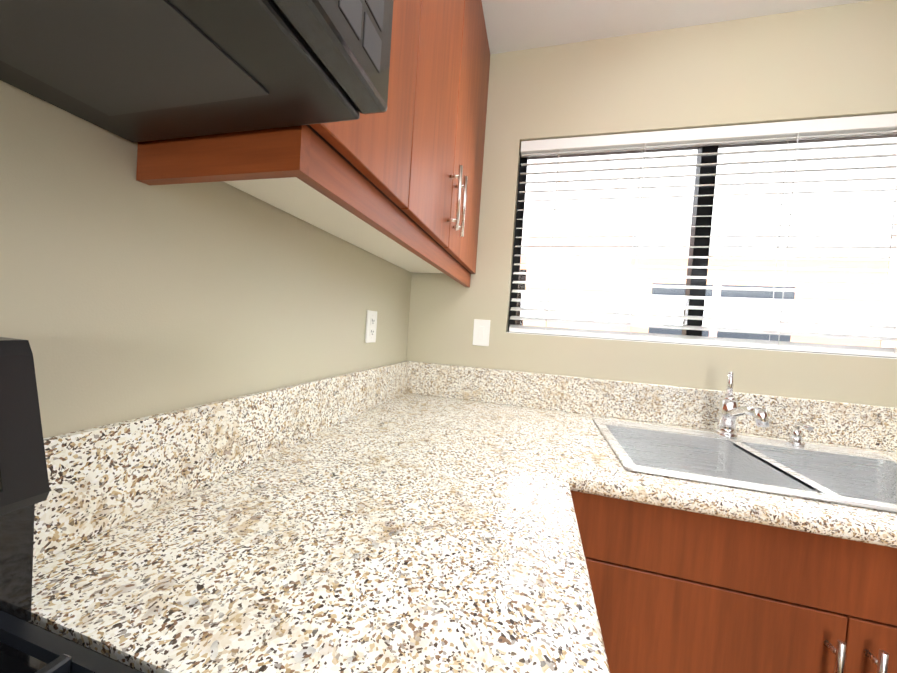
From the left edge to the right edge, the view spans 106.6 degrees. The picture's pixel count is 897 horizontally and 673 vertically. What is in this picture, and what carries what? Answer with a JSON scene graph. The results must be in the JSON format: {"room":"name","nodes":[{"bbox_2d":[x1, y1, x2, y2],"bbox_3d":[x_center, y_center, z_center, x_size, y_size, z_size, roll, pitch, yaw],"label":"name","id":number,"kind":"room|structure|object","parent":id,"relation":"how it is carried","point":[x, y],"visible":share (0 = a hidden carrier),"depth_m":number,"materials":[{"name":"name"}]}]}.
{"room":"kitchen","nodes":[
{"label":"kitchen","id":0,"kind":"room"},
{"bbox_2d":[0,80,411,437],"bbox_3d":[-1.199,-0.020,-2.045,0.100,2.460,7.570,4,2,15],"label":"wall","id":1,"kind":"structure","parent":0,"point":[125,295],"depth_m":0.53,"materials":[{"name":"beige paint"}]},
{"bbox_2d":[0,0,393,142],"bbox_3d":[-0.326,-0.492,0.021,0.469,0.467,0.832,4,2,15],"label":"microwave","id":2,"kind":"object","parent":1,"relation":"attached to","point":[134,71],"visible":1,"depth_m":0.33,"materials":[{"name":"black metal"}]},
{"bbox_2d":[136,0,489,287],"bbox_3d":[-0.120,-0.743,0.988,0.345,1.037,1.135,4,2,15],"label":"upper cabinet","id":3,"kind":"object","parent":1,"relation":"attached to","point":[398,182],"visible":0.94,"depth_m":0.71,"materials":[{"name":"brown wood"}]},
{"bbox_2d":[365,310,376,342],"bbox_3d":[-0.284,-0.036,1.235,0.008,0.118,0.074,4,2,15],"label":"electrical outlet plate","id":4,"kind":"object","parent":1,"relation":"attached to","point":[371,326],"visible":1,"depth_m":1.22,"materials":[{"name":"white plastic"}]},
{"bbox_2d":[406,0,896,406],"bbox_3d":[1.026,0.034,1.353,2.690,2.460,0.130,4,2,15],"label":"wall","id":5,"kind":"structure","parent":0,"point":[837,61],"depth_m":1.32,"materials":[{"name":"beige paint"}]},
{"bbox_2d":[472,319,489,345],"bbox_3d":[0.149,-0.017,1.510,0.074,0.118,0.008,4,2,15],"label":"switch plate","id":6,"kind":"object","parent":5,"relation":"attached to","point":[481,332],"visible":1,"depth_m":1.51,"materials":[{"name":"white plastic"}]},
{"bbox_2d":[506,134,896,358],"bbox_3d":[1.025,-0.387,1.342,1.503,0.848,0.113,4,2,15],"label":"window","id":7,"kind":"structure","parent":5,"relation":"in","point":[535,220],"depth_m":1.35,"materials":[{"name":"glass"}]},
{"bbox_2d":[509,113,896,357],"bbox_3d":[1.018,-0.388,1.315,1.493,0.840,0.066,4,2,15],"label":"window blinds","id":8,"kind":"object","parent":7,"relation":"attached to","point":[860,126],"visible":1,"depth_m":1.30,"materials":[{"name":"white plastic"}]},
{"bbox_2d":[481,0,870,54],"bbox_3d":[0.134,-1.180,-2.406,2.690,0.050,7.770,4,2,15],"label":"ceiling","id":9,"kind":"structure","parent":0,"point":[514,25],"depth_m":1.28,"materials":[{"name":"white paint"}]},
{"bbox_3d":[-0.033,1.329,-2.337,2.690,0.060,7.770,4,2,15],"label":"floor","id":10,"kind":"structure","parent":0,"visible":0},
{"bbox_2d":[0,337,143,672],"bbox_3d":[-0.266,0.623,-0.075,0.739,1.192,0.728,4,2,15],"label":"gas range","id":11,"kind":"object","parent":10,"relation":"on","point":[26,646],"visible":1,"depth_m":0.32,"materials":[{"name":"black metal"}]},
{"bbox_2d":[570,490,896,672],"bbox_3d":[0.874,0.832,0.996,1.142,0.868,0.648,4,2,15],"label":"base cabinet","id":12,"kind":"object","parent":10,"relation":"on","point":[677,591],"visible":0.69,"depth_m":0.71,"materials":[{"name":"brown wood"}]},
{"bbox_2d":[29,377,652,672],"bbox_3d":[-0.129,0.245,0.557,0.687,0.190,0.564,4,2,15],"label":"countertop","id":13,"kind":"structure","parent":12,"relation":"on","point":[409,517],"depth_m":0.47,"materials":[{"name":"beige stone"}]},
{"bbox_2d":[333,361,896,547],"bbox_3d":[0.901,0.302,0.949,2.484,0.190,0.714,4,2,15],"label":"countertop","id":14,"kind":"structure","parent":12,"relation":"on","point":[872,428],"depth_m":1.20,"materials":[{"name":"beige stone"}]},
{"bbox_2d":[714,372,768,438],"bbox_3d":[0.950,0.235,1.077,0.062,0.225,0.229,4,2,15],"label":"faucet","id":15,"kind":"object","parent":14,"relation":"on","point":[730,411],"visible":1,"depth_m":1.14,"materials":[{"name":"silver metal"}]},
{"bbox_2d":[592,417,896,512],"bbox_3d":[0.904,0.445,0.960,0.850,0.194,0.510,4,2,15],"label":"stainless steel sink","id":16,"kind":"object","parent":14,"relation":"in","point":[858,478],"visible":0.31,"depth_m":1.05,"materials":[{"name":"silver metal"}]},
{"bbox_2d":[786,422,812,446],"bbox_3d":[1.156,0.322,1.098,0.044,0.076,0.077,4,2,15],"label":"soap dispenser","id":17,"kind":"object","parent":16,"relation":"on","point":[795,439],"visible":1,"depth_m":1.10,"materials":[{"name":"silver metal"}]}
]}

